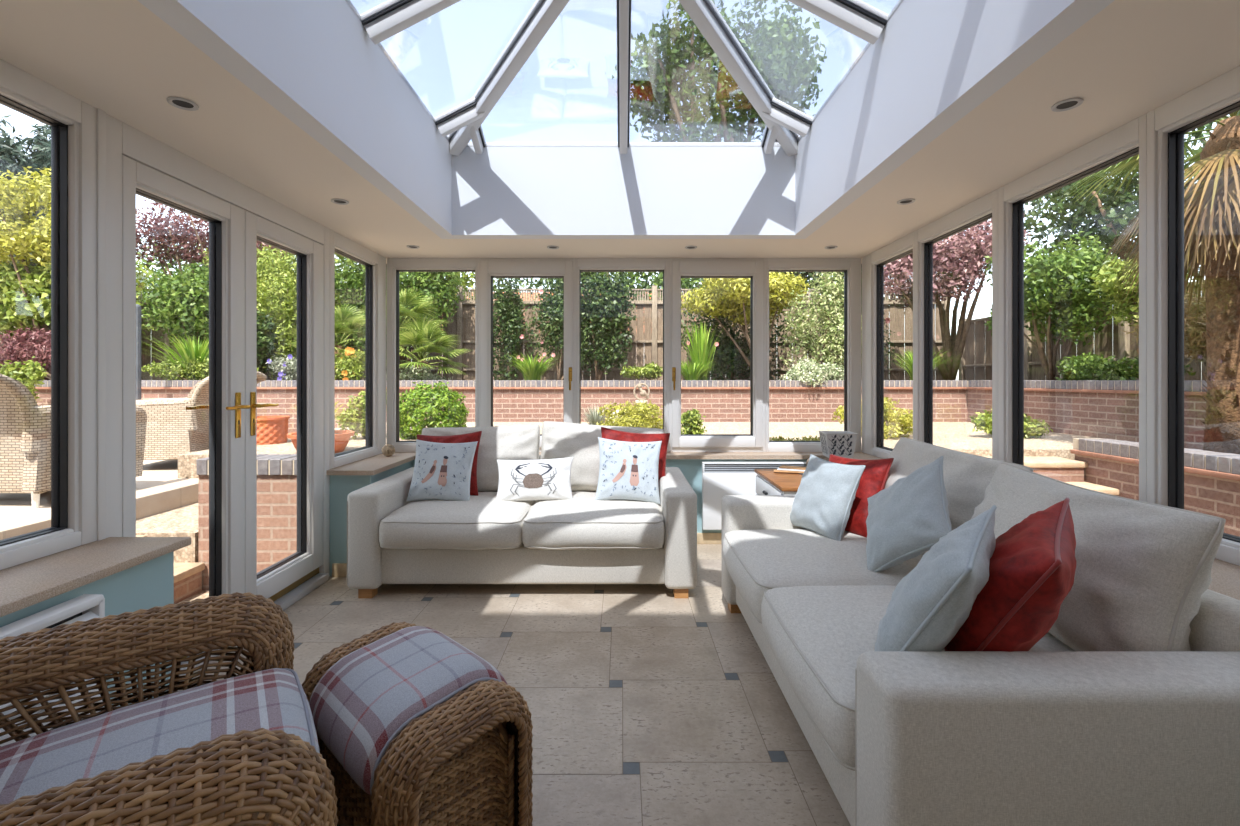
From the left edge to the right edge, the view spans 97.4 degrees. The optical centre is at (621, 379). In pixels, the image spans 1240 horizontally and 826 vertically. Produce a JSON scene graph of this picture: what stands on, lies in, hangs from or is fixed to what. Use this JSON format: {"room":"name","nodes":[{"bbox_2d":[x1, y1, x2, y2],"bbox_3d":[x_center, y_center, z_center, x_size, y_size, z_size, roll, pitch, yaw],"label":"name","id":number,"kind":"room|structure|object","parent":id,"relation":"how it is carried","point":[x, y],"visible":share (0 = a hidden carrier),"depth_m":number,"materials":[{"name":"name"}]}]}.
{"room":"sunroom","nodes":[
{"label":"sunroom","id":0,"kind":"room"},
{"bbox_2d":[0,461,411,706],"bbox_3d":[-1.790,1.000,1.710,0.380,0.800,5.420,0,0,0],"label":"wall","id":1,"kind":"structure","parent":0,"point":[149,584],"depth_m":1.86,"materials":[{"name":"paint"}]},
{"bbox_2d":[0,59,96,569],"bbox_3d":[-1.904,-0.197,1.248,0.088,1.533,1.396,0,0,0],"label":"window","id":2,"kind":"structure","parent":1,"relation":"in","point":[72,121],"depth_m":1.86,"materials":[{"name":"white"}]},
{"bbox_2d":[0,594,104,745],"bbox_3d":[-1.558,0.872,1.110,0.085,0.517,0.980,0,0,0],"label":"heater","id":3,"kind":"object","parent":1,"relation":"attached to","point":[85,607],"visible":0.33,"depth_m":1.48,"materials":[{"name":"white metal"}]},
{"bbox_2d":[0,537,190,616],"bbox_3d":[-1.722,0.585,0.492,0.315,0.030,2.985,0,0,0],"label":"windowsill","id":4,"kind":"structure","parent":1,"relation":"on","point":[29,583],"depth_m":1.68,"materials":[{"name":"stone"}]},
{"bbox_2d":[97,108,329,675],"bbox_3d":[-1.907,0.143,2.700,0.211,2.213,1.540,0,0,0],"label":"door","id":5,"kind":"structure","parent":1,"relation":"in","point":[131,162],"depth_m":2.58,"materials":[{"name":"white"}]},
{"bbox_2d":[330,229,385,468],"bbox_3d":[-1.904,-0.197,3.885,0.088,1.533,0.830,0,0,0],"label":"window","id":6,"kind":"structure","parent":1,"relation":"in","point":[374,263],"depth_m":4.14,"materials":[{"name":"white"}]},
{"bbox_2d":[178,544,850,825],"bbox_3d":[0.015,1.310,1.725,4.030,0.120,5.450,0,0,0],"label":"floor","id":7,"kind":"structure","parent":0,"point":[648,706],"depth_m":2.20,"materials":[{"name":"tile"}]},
{"bbox_2d":[0,592,337,825],"bbox_3d":[-0.971,0.727,0.958,0.756,1.047,0.886,0,0,-36],"label":"wicker armchair","id":8,"kind":"object","parent":7,"relation":"on","point":[241,749],"visible":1,"depth_m":1.08,"materials":[{"name":"brown wicker"}]},
{"bbox_2d":[0,668,319,803],"bbox_3d":[-0.902,0.765,1.009,0.584,0.188,0.526,-2,1,-36],"label":"seat cushion","id":9,"kind":"object","parent":8,"relation":"on","point":[270,699],"depth_m":1.08,"materials":[{"name":"fabric"}]},
{"bbox_2d":[302,622,532,825],"bbox_3d":[-0.547,0.981,1.411,0.618,0.546,0.391,0,0,43],"label":"footstool","id":10,"kind":"object","parent":7,"relation":"on","point":[409,721],"visible":0.89,"depth_m":1.28,"materials":[{"name":"brown wicker"}]},
{"bbox_2d":[347,421,696,597],"bbox_3d":[-0.570,0.771,3.537,2.000,0.958,1.006,0,0,0],"label":"sofa","id":11,"kind":"object","parent":7,"relation":"on","point":[482,539],"visible":0.67,"depth_m":3.13,"materials":[{"name":"beige fabric"}]},
{"bbox_2d":[406,439,477,501],"bbox_3d":[-1.147,0.582,3.476,0.415,0.390,0.180,0,0,5],"label":"cushion","id":12,"kind":"object","parent":11,"relation":"on","point":[442,471],"visible":0.99,"depth_m":3.43,"materials":[{"name":"fabric"}]},
{"bbox_2d":[417,431,481,495],"bbox_3d":[-1.171,0.567,3.635,0.495,0.449,0.173,0,0,8],"label":"cushion","id":13,"kind":"object","parent":11,"relation":"on","point":[475,436],"visible":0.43,"depth_m":3.65,"materials":[{"name":"red fabric"}]},
{"bbox_2d":[379,492,534,549],"bbox_3d":[-0.978,0.863,3.450,0.846,0.228,0.831,0,0,0],"label":"seat cushion","id":14,"kind":"object","parent":11,"relation":"on","point":[482,522],"depth_m":3.08,"materials":[{"name":"beige fabric"}]},
{"bbox_2d":[422,425,538,491],"bbox_3d":[-0.986,0.553,3.800,0.818,0.456,0.236,-2,-13,-3],"label":"cushion","id":15,"kind":"object","parent":11,"relation":"on","point":[513,442],"depth_m":3.75,"materials":[{"name":"beige fabric"}]},
{"bbox_2d":[496,457,572,500],"bbox_3d":[-0.560,0.640,3.495,0.506,0.279,0.158,0,0,-2],"label":"cushion","id":16,"kind":"object","parent":11,"relation":"on","point":[544,479],"visible":0.95,"depth_m":3.45,"materials":[{"name":"white fabric"}]},
{"bbox_2d":[522,491,664,549],"bbox_3d":[-0.163,0.863,3.450,0.846,0.227,0.832,0,0,0],"label":"seat cushion","id":17,"kind":"object","parent":11,"relation":"on","point":[582,522],"depth_m":3.07,"materials":[{"name":"beige fabric"}]},
{"bbox_2d":[541,422,663,491],"bbox_3d":[-0.145,0.548,3.792,0.856,0.466,0.247,4,-11,3],"label":"cushion","id":18,"kind":"object","parent":11,"relation":"on","point":[580,442],"depth_m":3.73,"materials":[{"name":"beige fabric"}]},
{"bbox_2d":[595,437,661,504],"bbox_3d":[0.044,0.578,3.480,0.445,0.415,0.182,0,0,-5],"label":"cushion","id":19,"kind":"object","parent":11,"relation":"on","point":[627,470],"visible":1,"depth_m":3.43,"materials":[{"name":"fabric"}]},
{"bbox_2d":[601,427,669,484],"bbox_3d":[0.079,0.558,3.641,0.517,0.483,0.174,0,0,-5],"label":"cushion","id":20,"kind":"object","parent":11,"relation":"on","point":[606,433],"visible":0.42,"depth_m":3.67,"materials":[{"name":"red fabric"}]},
{"bbox_2d":[754,469,801,494],"bbox_3d":[1.219,0.939,3.520,0.612,0.622,0.670,0,0,0],"label":"side table","id":21,"kind":"object","parent":7,"relation":"on","point":[768,482],"visible":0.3,"depth_m":3.48,"materials":[{"name":"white wood"}]},
{"bbox_2d":[721,437,1239,825],"bbox_3d":[1.041,0.777,2.092,1.088,0.946,1.936,0,0,0],"label":"sofa","id":22,"kind":"object","parent":7,"relation":"on","point":[1126,712],"visible":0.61,"depth_m":1.27,"materials":[{"name":"beige fabric"}]},
{"bbox_2d":[723,529,922,621],"bbox_3d":[0.969,0.862,2.484,0.943,0.230,0.813,0,0,0],"label":"seat cushion","id":23,"kind":"object","parent":22,"relation":"on","point":[757,561],"depth_m":2.31,"materials":[{"name":"beige fabric"}]},
{"bbox_2d":[790,454,865,540],"bbox_3d":[1.017,0.589,2.752,0.209,0.368,0.412,0,0,-15],"label":"cushion","id":24,"kind":"object","parent":22,"relation":"on","point":[824,498],"visible":0.92,"depth_m":2.65,"materials":[{"name":"blue fabric"}]},
{"bbox_2d":[829,454,893,537],"bbox_3d":[1.181,0.597,2.840,0.230,0.423,0.466,0,0,-18],"label":"cushion","id":25,"kind":"object","parent":22,"relation":"on","point":[873,479],"visible":0.38,"depth_m":2.69,"materials":[{"name":"red fabric"}]},
{"bbox_2d":[866,456,951,571],"bbox_3d":[1.142,0.551,2.200,0.282,0.488,0.509,0,0,-32],"label":"cushion","id":26,"kind":"object","parent":22,"relation":"on","point":[906,518],"visible":0.94,"depth_m":2.12,"materials":[{"name":"blue fabric"}]},
{"bbox_2d":[761,585,1074,766],"bbox_3d":[0.968,0.863,1.701,0.941,0.228,0.814,0,0,0],"label":"seat cushion","id":27,"kind":"object","parent":22,"relation":"on","point":[817,635],"depth_m":1.63,"materials":[{"name":"beige fabric"}]},
{"bbox_2d":[875,505,996,650],"bbox_3d":[0.815,0.556,1.422,0.258,0.433,0.456,0,0,42],"label":"cushion","id":28,"kind":"object","parent":22,"relation":"on","point":[929,605],"visible":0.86,"depth_m":1.29,"materials":[{"name":"blue fabric"}]},
{"bbox_2d":[884,438,1029,554],"bbox_3d":[1.422,0.548,2.482,0.233,0.494,0.856,23,0,-4],"label":"cushion","id":29,"kind":"object","parent":22,"relation":"on","point":[966,476],"depth_m":2.29,"materials":[{"name":"beige fabric"}]},
{"bbox_2d":[944,497,1075,651],"bbox_3d":[1.006,0.545,1.419,0.456,0.455,0.287,0,0,-44],"label":"cushion","id":30,"kind":"object","parent":22,"relation":"on","point":[1032,566],"visible":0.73,"depth_m":1.28,"materials":[{"name":"red fabric"}]},
{"bbox_2d":[971,464,1223,650],"bbox_3d":[1.367,0.549,1.694,0.300,0.470,0.790,18,2,2],"label":"cushion","id":31,"kind":"object","parent":22,"relation":"on","point":[1142,578],"depth_m":1.39,"materials":[{"name":"beige fabric"}]},
{"bbox_2d":[412,459,806,532],"bbox_3d":[0.015,1.000,4.290,3.230,0.800,0.260,0,0,0],"label":"wall","id":32,"kind":"structure","parent":0,"point":[691,469],"depth_m":4.16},
{"bbox_2d":[386,258,477,451],"bbox_3d":[-1.498,-0.197,4.344,0.725,1.533,0.088,0,0,0],"label":"window","id":33,"kind":"structure","parent":32,"relation":"in","point":[394,266],"depth_m":4.30,"materials":[{"name":"white"}]},
{"bbox_2d":[478,258,575,451],"bbox_3d":[-0.749,-0.197,4.310,0.773,1.533,0.136,0,0,0],"label":"window","id":34,"kind":"structure","parent":32,"relation":"in","point":[488,268],"depth_m":4.29,"materials":[{"name":"white"}]},
{"bbox_2d":[576,258,667,451],"bbox_3d":[-0.001,-0.197,4.344,0.731,1.533,0.088,0,0,0],"label":"window","id":35,"kind":"structure","parent":32,"relation":"in","point":[582,264],"depth_m":4.30,"materials":[{"name":"white"}]},
{"bbox_2d":[668,258,765,451],"bbox_3d":[0.750,-0.197,4.310,0.770,1.533,0.136,0,0,0],"label":"window","id":36,"kind":"structure","parent":32,"relation":"in","point":[754,269],"depth_m":4.28,"materials":[{"name":"white"}]},
{"bbox_2d":[702,462,806,529],"bbox_3d":[1.005,0.873,4.122,0.800,0.505,0.075,0,0,0],"label":"heater","id":37,"kind":"object","parent":32,"relation":"attached to","point":[719,479],"visible":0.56,"depth_m":4.08,"materials":[{"name":"white metal"}]},
{"bbox_2d":[705,464,805,471],"bbox_3d":[1.005,0.663,4.114,0.772,0.063,0.047,0,0,0],"label":"grille","id":38,"kind":"object","parent":37,"relation":"attached to","point":[708,467],"depth_m":4.10,"materials":[{"name":"grey"}]},
{"bbox_2d":[766,258,860,451],"bbox_3d":[1.512,-0.197,4.344,0.755,1.533,0.088,0,0,0],"label":"window","id":39,"kind":"structure","parent":32,"relation":"in","point":[851,267],"depth_m":4.30,"materials":[{"name":"white"}]},
{"bbox_2d":[0,0,1239,263],"bbox_3d":[0.015,-1.097,1.760,4.150,0.267,5.520,0,0,0],"label":"ceiling","id":40,"kind":"structure","parent":0,"point":[1133,58],"depth_m":1.98,"materials":[{"name":"beige paint"}]},
{"bbox_2d":[137,0,1114,238],"bbox_3d":[0.010,-1.256,1.985,2.480,0.587,3.470,0,0,0],"label":"wall","id":41,"kind":"structure","parent":40,"relation":"attached to","point":[315,62],"depth_m":2.61,"materials":[{"name":"white paint"}]},
{"bbox_2d":[345,0,903,155],"bbox_3d":[0.010,-1.831,1.985,2.480,0.689,3.470,0,0,0],"label":"skylight","id":42,"kind":"object","parent":41,"relation":"on","point":[461,124],"visible":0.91,"depth_m":2.99,"materials":[{"name":"white"}]},
{"bbox_3d":[1.820,1.000,1.710,0.380,0.800,5.420,0,0,0],"label":"wall","id":43,"kind":"structure","parent":0,"visible":0},
{"bbox_2d":[326,452,1239,599],"bbox_3d":[0.015,0.585,1.660,3.790,0.030,5.320,0,0,0],"label":"trim","id":44,"kind":"structure","parent":43,"relation":"on","point":[1225,576],"depth_m":3.78,"materials":[{"name":"stone"}]},
{"bbox_2d":[819,431,856,457],"bbox_3d":[1.605,0.480,4.060,0.224,0.180,0.224,0,0,6],"label":"plant pot","id":45,"kind":"object","parent":44,"relation":"on","point":[838,443],"visible":1,"depth_m":3.97,"materials":[{"name":"grey"}]},
{"bbox_2d":[862,231,914,458],"bbox_3d":[1.934,-0.197,3.908,0.088,1.533,0.785,0,0,0],"label":"window","id":46,"kind":"structure","parent":43,"relation":"in","point":[873,264],"depth_m":4.12,"materials":[{"name":"white"}]},
{"bbox_2d":[915,189,997,459],"bbox_3d":[1.934,-0.197,3.127,0.088,1.533,0.775,0,0,0],"label":"window","id":47,"kind":"structure","parent":43,"relation":"in","point":[985,208],"depth_m":3.47,"materials":[{"name":"white"}]},
{"bbox_2d":[998,113,1146,501],"bbox_3d":[1.934,-0.197,2.353,0.088,1.533,0.775,0,0,0],"label":"window","id":48,"kind":"structure","parent":43,"relation":"in","point":[1128,140],"depth_m":2.63,"materials":[{"name":"white"}]},
{"bbox_2d":[1147,66,1239,565],"bbox_3d":[1.934,-0.197,1.357,0.088,1.533,1.215,0,0,0],"label":"window","id":49,"kind":"structure","parent":43,"relation":"in","point":[1167,124],"depth_m":1.92,"materials":[{"name":"white"}]},
{"label":"outside","id":50,"kind":"structure","parent":0,"visible":0},
{"bbox_3d":[0.000,1.930,20.000,120.000,1.040,120.000,0,0,0],"label":"ground","id":51,"kind":"structure","parent":50,"visible":0},
{"bbox_2d":[0,115,50,269],"bbox_3d":[-15.997,-2.998,14.716,2.752,8.636,3.261,0,0,-24],"label":"conifer","id":52,"kind":"object","parent":51,"relation":"on","point":[39,156],"visible":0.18,"depth_m":14.34,"materials":[{"name":"green plant"}]},
{"bbox_2d":[0,460,197,526],"bbox_3d":[-8.760,1.115,3.550,10.480,0.570,9.340,0,0,0],"label":"patio","id":53,"kind":"structure","parent":51,"relation":"on","point":[157,474],"depth_m":3.99,"materials":[{"name":"stone"}]},
{"bbox_2d":[0,356,47,398],"bbox_3d":[-8.629,0.258,7.834,0.617,1.213,0.394,0,0,0],"label":"shrub","id":54,"kind":"object","parent":53,"relation":"on","point":[28,377],"visible":0.56,"depth_m":7.82,"materials":[{"name":"green plant"}]},
{"bbox_2d":[0,374,146,508],"bbox_3d":[-4.166,0.361,3.774,0.900,0.938,1.041,0,0,2],"label":"lounge chair","id":55,"kind":"object","parent":53,"relation":"on","point":[25,426],"visible":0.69,"depth_m":3.50,"materials":[{"name":"wicker"}]},
{"bbox_2d":[136,371,266,459],"bbox_3d":[-4.286,0.361,5.399,1.041,0.938,0.900,0,0,-6],"label":"lounge chair","id":56,"kind":"object","parent":53,"relation":"on","point":[172,430],"visible":0.43,"depth_m":4.98,"materials":[{"name":"wicker"}]},
{"bbox_2d":[0,480,197,539],"bbox_3d":[-3.400,0.735,5.800,21.200,1.330,11.200,0,0,0],"label":"step","id":57,"kind":"object","parent":51,"relation":"on","point":[150,503],"depth_m":3.96,"materials":[{"name":"stone"}]},
{"bbox_2d":[0,166,50,337],"bbox_3d":[-10.400,-1.833,9.955,2.793,3.898,1.783,0,0,-4],"label":"tree","id":58,"kind":"object","parent":57,"relation":"on","point":[22,238],"visible":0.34,"depth_m":9.45,"materials":[{"name":"yellow plant"}]},
{"bbox_2d":[0,323,50,379],"bbox_3d":[-9.638,-0.398,8.893,2.624,1.098,0.925,0,0,0],"label":"purple acer","id":59,"kind":"object","parent":57,"relation":"on","point":[23,349],"visible":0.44,"depth_m":8.74,"materials":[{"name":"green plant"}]},
{"bbox_2d":[0,260,158,379],"bbox_3d":[-10.100,-1.140,9.872,3.586,2.524,1.127,0,0,-2],"label":"hedge","id":60,"kind":"object","parent":57,"relation":"on","point":[14,310],"visible":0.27,"depth_m":9.55,"materials":[{"name":"green plant"}]},
{"bbox_2d":[136,262,208,348],"bbox_3d":[-7.476,-0.972,9.514,1.762,2.172,1.161,0,0,0],"label":"leafy shrub","id":61,"kind":"object","parent":57,"relation":"on","point":[183,302],"visible":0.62,"depth_m":9.20,"materials":[{"name":"green plant"}]},
{"bbox_2d":[141,333,208,379],"bbox_3d":[-6.951,-0.337,8.901,1.572,0.814,1.762,0,0,0],"label":"clump","id":62,"kind":"object","parent":57,"relation":"on","point":[194,349],"visible":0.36,"depth_m":8.62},
{"bbox_2d":[141,356,261,379],"bbox_3d":[-6.685,-0.137,8.649,1.873,0.494,0.360,0,0,0],"label":"shrub","id":63,"kind":"object","parent":57,"relation":"on","point":[201,369],"visible":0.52,"depth_m":8.60,"materials":[{"name":"green plant"}]},
{"bbox_2d":[136,200,287,279],"bbox_3d":[-8.347,-1.258,10.948,3.861,5.115,1.559,0,0,0],"label":"maple","id":64,"kind":"object","parent":57,"relation":"on","point":[190,235],"visible":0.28,"depth_m":10.89,"materials":[{"name":"purple plant"}]},
{"bbox_2d":[257,310,281,373],"bbox_3d":[-6.150,-0.579,9.159,0.887,1.376,0.874,0,0,0],"label":"shrub","id":65,"kind":"object","parent":57,"relation":"on","point":[264,342],"visible":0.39,"depth_m":9.01,"materials":[{"name":"green plant"}]},
{"bbox_2d":[257,247,296,379],"bbox_3d":[-5.853,-1.157,9.462,1.495,2.591,0.955,0,0,-4],"label":"hedge","id":66,"kind":"object","parent":57,"relation":"on","point":[284,290],"visible":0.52,"depth_m":9.30,"materials":[{"name":"green plant"}]},
{"bbox_2d":[286,304,364,379],"bbox_3d":[-4.801,-0.618,9.132,1.578,1.376,1.479,0,0,0],"label":"fan palm","id":67,"kind":"object","parent":57,"relation":"on","point":[341,326],"visible":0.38,"depth_m":9.06,"materials":[{"name":"green plant"}]},
{"bbox_2d":[335,347,364,379],"bbox_3d":[-4.287,-0.212,8.695,0.719,0.634,0.444,0,0,0],"label":"clump","id":68,"kind":"object","parent":57,"relation":"on","point":[349,366],"visible":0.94,"depth_m":8.59,"materials":[{"name":"green plant"}]},
{"bbox_2d":[346,287,448,375],"bbox_3d":[-3.738,-0.765,9.207,1.602,1.670,1.730,0,0,0],"label":"fan palm","id":69,"kind":"object","parent":57,"relation":"on","point":[408,298],"visible":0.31,"depth_m":9.12,"materials":[{"name":"green plant"}]},
{"bbox_2d":[335,256,467,375],"bbox_3d":[-4.340,-1.278,10.034,3.039,2.799,0.898,0,0,-3],"label":"hedge","id":70,"kind":"object","parent":57,"relation":"on","point":[351,293],"visible":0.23,"depth_m":9.85,"materials":[{"name":"green plant"}]},
{"bbox_2d":[399,315,468,375],"bbox_3d":[-3.241,-0.490,8.894,1.432,1.121,1.489,0,0,30],"label":"fan palm","id":71,"kind":"object","parent":57,"relation":"on","point":[426,333],"visible":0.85,"depth_m":8.70,"materials":[{"name":"green plant"}]},
{"bbox_2d":[0,286,949,380],"bbox_3d":[-3.150,-0.880,10.600,19.000,1.900,0.100,0,0,0],"label":"fence","id":72,"kind":"object","parent":57,"relation":"on","point":[647,332],"visible":0.16,"depth_m":10.60,"materials":[{"name":"wood"}]},
{"bbox_2d":[34,380,967,432],"bbox_3d":[-4.400,0.526,8.312,19.200,1.047,0.315,0,0,0],"label":"brick wall","id":73,"kind":"structure","parent":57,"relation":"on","point":[513,400],"depth_m":8.20,"materials":[{"name":"red brick"}]},
{"bbox_2d":[493,278,528,379],"bbox_3d":[-2.169,-1.007,10.080,0.875,2.273,0.679,0,0,0],"label":"climbing shrub","id":74,"kind":"object","parent":57,"relation":"on","point":[508,315],"visible":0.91,"depth_m":9.98,"materials":[{"name":"green plant"}]},
{"bbox_2d":[508,353,558,379],"bbox_3d":[-1.420,-0.184,8.774,1.078,0.514,1.163,0,0,0],"label":"daylily","id":75,"kind":"object","parent":57,"relation":"on","point":[532,369],"visible":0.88,"depth_m":8.64,"materials":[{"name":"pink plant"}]},
{"bbox_2d":[520,278,594,379],"bbox_3d":[-1.162,-1.157,9.965,1.251,2.539,0.821,0,0,18],"label":"rose bush","id":76,"kind":"object","parent":57,"relation":"on","point":[554,308],"visible":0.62,"depth_m":9.85,"materials":[{"name":"green plant"}]},
{"bbox_2d":[581,272,639,379],"bbox_3d":[-0.367,-1.081,10.049,1.462,2.383,0.750,0,0,19],"label":"climbing shrub","id":77,"kind":"object","parent":57,"relation":"on","point":[604,307],"visible":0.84,"depth_m":9.92,"materials":[{"name":"green plant"}]},
{"bbox_2d":[683,323,722,379],"bbox_3d":[1.296,-0.459,8.903,0.804,1.060,0.758,0,0,-19],"label":"clump","id":78,"kind":"object","parent":57,"relation":"on","point":[701,353],"visible":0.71,"depth_m":8.79,"materials":[{"name":"green plant"}]},
{"bbox_2d":[681,278,790,379],"bbox_3d":[2.137,-0.950,9.925,2.387,2.198,0.904,0,0,0],"label":"shrub","id":79,"kind":"object","parent":57,"relation":"on","point":[731,359],"visible":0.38,"depth_m":9.87,"materials":[{"name":"green plant"}]},
{"bbox_2d":[681,272,808,366],"bbox_3d":[2.025,-0.942,9.198,2.260,2.123,1.292,0,0,0],"label":"maple tree","id":80,"kind":"object","parent":57,"relation":"on","point":[718,298],"visible":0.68,"depth_m":9.09,"materials":[{"name":"yellow plant"}]},
{"bbox_2d":[779,357,843,387],"bbox_3d":[2.995,-0.120,8.460,1.013,0.479,0.778,0,0,-26],"label":"variegated shrub","id":81,"kind":"object","parent":57,"relation":"on","point":[831,372],"visible":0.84,"depth_m":8.30,"materials":[{"name":"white plant"}]},
{"bbox_2d":[780,272,861,378],"bbox_3d":[3.402,-1.083,9.143,1.608,2.404,0.881,0,0,-6],"label":"variegated shrub","id":82,"kind":"object","parent":57,"relation":"on","point":[831,332],"visible":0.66,"depth_m":9.04,"materials":[{"name":"green plant"}]},
{"bbox_2d":[861,214,1030,379],"bbox_3d":[5.099,-1.444,8.866,2.615,3.150,1.797,0,0,-7],"label":"tree","id":83,"kind":"object","parent":57,"relation":"on","point":[957,264],"visible":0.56,"depth_m":8.54,"materials":[{"name":"pink plant"}]},
{"bbox_2d":[984,226,1125,379],"bbox_3d":[5.935,-1.013,7.567,1.368,2.255,1.994,0,0,12],"label":"tree","id":84,"kind":"object","parent":57,"relation":"on","point":[1057,288],"visible":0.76,"depth_m":7.11,"materials":[{"name":"green plant"}]},
{"bbox_2d":[959,280,1206,380],"bbox_3d":[6.500,-0.270,6.200,0.100,1.800,8.500,0,0,0],"label":"fence","id":85,"kind":"object","parent":57,"relation":"on","point":[976,360],"visible":0.2,"depth_m":8.21,"materials":[{"name":"wood"}]},
{"bbox_2d":[967,380,1206,449],"bbox_3d":[5.287,0.526,6.500,0.265,1.047,3.400,0,0,0],"label":"brick wall","id":86,"kind":"structure","parent":57,"relation":"on","point":[1107,409],"depth_m":6.01,"materials":[{"name":"red brick"}]},
{"bbox_2d":[1055,352,1195,379],"bbox_3d":[5.688,-0.081,6.309,0.571,0.538,1.689,0,0,-4],"label":"shrub","id":87,"kind":"object","parent":57,"relation":"on","point":[1094,367],"visible":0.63,"depth_m":6.33,"materials":[{"name":"green plant"}]},
{"bbox_2d":[1086,255,1198,337],"bbox_3d":[6.057,-0.733,6.391,0.980,1.680,1.092,0,0,43],"label":"shrub","id":88,"kind":"object","parent":57,"relation":"on","point":[1107,278],"visible":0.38,"depth_m":6.36,"materials":[{"name":"green plant"}]},
{"bbox_2d":[1058,110,1239,453],"bbox_3d":[4.981,-1.161,4.408,2.037,3.622,1.946,0,0,0],"label":"palm tree","id":89,"kind":"object","parent":57,"relation":"on","point":[1212,204],"visible":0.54,"depth_m":4.33,"materials":[{"name":"green plant"}]},
{"bbox_2d":[1070,438,1239,536],"bbox_3d":[4.020,0.924,2.510,0.280,0.852,4.420,0,0,0],"label":"brick wall","id":90,"kind":"structure","parent":57,"relation":"on","point":[1211,478],"depth_m":3.77,"materials":[{"name":"red brick"}]},
{"bbox_2d":[1121,281,1206,372],"bbox_3d":[5.837,-0.468,5.380,1.272,1.156,1.028,0,0,34],"label":"bush","id":91,"kind":"object","parent":57,"relation":"on","point":[1194,338],"visible":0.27,"depth_m":5.36,"materials":[{"name":"green plant"}]},
{"bbox_2d":[136,502,208,603],"bbox_3d":[-2.690,1.195,1.740,1.420,0.430,5.720,0,0,0],"label":"gravel strip","id":92,"kind":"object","parent":51,"relation":"on","point":[182,521],"visible":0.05,"depth_m":3.60,"materials":[{"name":"gravel"}]},
{"bbox_2d":[174,563,204,603],"bbox_3d":[-2.873,1.268,2.185,0.415,0.205,2.610,0,0,0],"label":"step","id":93,"kind":"structure","parent":92,"relation":"on","point":[187,576],"depth_m":3.38,"materials":[{"name":"brick"}]},
{"bbox_2d":[197,454,296,589],"bbox_3d":[-2.353,0.938,3.605,0.735,0.864,0.250,0,0,0],"label":"brick wall","id":94,"kind":"structure","parent":92,"relation":"on","point":[276,473],"depth_m":3.50,"materials":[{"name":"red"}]},
{"bbox_2d":[496,272,709,299],"bbox_3d":[-0.003,-1.345,12.475,6.898,5.314,1.824,0,0,5],"label":"hedge","id":95,"kind":"object","parent":51,"relation":"on","point":[657,280],"visible":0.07,"depth_m":12.06,"materials":[{"name":"green plant"}]},
{"bbox_2d":[178,422,1104,477],"bbox_3d":[0.725,1.015,5.970,8.950,0.770,4.500,0,0,0],"label":"patio paving","id":96,"kind":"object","parent":51,"relation":"on","point":[958,436],"visible":0.09,"depth_m":5.87,"materials":[{"name":"stone"}]},
{"bbox_2d":[257,416,289,444],"bbox_3d":[-3.550,0.499,5.450,0.392,0.262,0.392,0,0,0],"label":"basket pot","id":97,"kind":"object","parent":96,"relation":"on","point":[270,429],"visible":0.66,"depth_m":5.34,"materials":[{"name":"ceramic"}]},
{"bbox_2d":[336,391,364,438],"bbox_3d":[-2.791,0.360,5.898,0.465,0.614,0.598,0,0,41],"label":"shrub","id":98,"kind":"object","parent":96,"relation":"on","point":[355,420],"visible":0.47,"depth_m":5.74,"materials":[{"name":"green plant"}]},
{"bbox_2d":[399,381,468,439],"bbox_3d":[-2.102,0.340,5.991,0.811,0.675,0.844,0,0,-7],"label":"bush","id":99,"kind":"object","parent":96,"relation":"on","point":[414,410],"visible":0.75,"depth_m":5.79,"materials":[{"name":"green plant"}]},
{"bbox_2d":[593,399,662,428],"bbox_3d":[0.120,0.440,5.946,0.944,0.466,0.692,0,0,-19],"label":"shrub","id":100,"kind":"object","parent":96,"relation":"on","point":[627,417],"visible":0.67,"depth_m":5.84,"materials":[{"name":"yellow plant"}]},
{"bbox_2d":[832,397,912,439],"bbox_3d":[2.866,0.410,6.118,0.887,0.525,0.792,0,0,45],"label":"shrub","id":101,"kind":"object","parent":96,"relation":"on","point":[895,419],"visible":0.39,"depth_m":5.93,"materials":[{"name":"yellow plant"}]},
{"bbox_2d":[970,409,1052,438],"bbox_3d":[4.237,0.500,6.049,0.821,0.377,0.642,0,0,0],"label":"shrub","id":102,"kind":"object","parent":96,"relation":"on","point":[1031,430],"visible":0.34,"depth_m":5.90,"materials":[{"name":"green plant"}]},
{"bbox_2d":[612,0,826,282],"bbox_3d":[2.408,-3.858,12.260,4.464,10.363,3.800,0,0,33],"label":"tree","id":103,"kind":"object","parent":51,"relation":"on","point":[780,68],"visible":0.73,"depth_m":11.79,"materials":[{"name":"green plant"}]},
{"bbox_2d":[1024,110,1239,292],"bbox_3d":[8.229,-1.633,8.436,3.106,5.889,6.220,0,0,9],"label":"tree","id":104,"kind":"object","parent":51,"relation":"on","point":[1101,212],"visible":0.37,"depth_m":8.50,"materials":[{"name":"green plant"}]},
{"bbox_3d":[2.950,1.350,1.750,1.940,0.120,5.740,0,0,0],"label":"path","id":105,"kind":"object","parent":51,"relation":"on","visible":0},
{"bbox_3d":[2.948,1.175,4.465,1.955,0.250,0.930,0,0,0],"label":"step","id":106,"kind":"structure","parent":105,"relation":"on","visible":0},
{"bbox_2d":[1065,482,1119,494],"bbox_3d":[2.947,1.080,4.610,1.955,0.440,0.640,0,0,0],"label":"step","id":107,"kind":"structure","parent":106,"relation":"on","point":[1104,489],"depth_m":4.36,"materials":[{"name":"beige stone"}]},
{"bbox_2d":[983,456,1087,481],"bbox_3d":[2.947,0.995,4.755,1.955,0.610,0.350,0,0,0],"label":"step","id":108,"kind":"structure","parent":107,"relation":"on","point":[1058,468],"depth_m":4.60,"materials":[{"name":"stone"}]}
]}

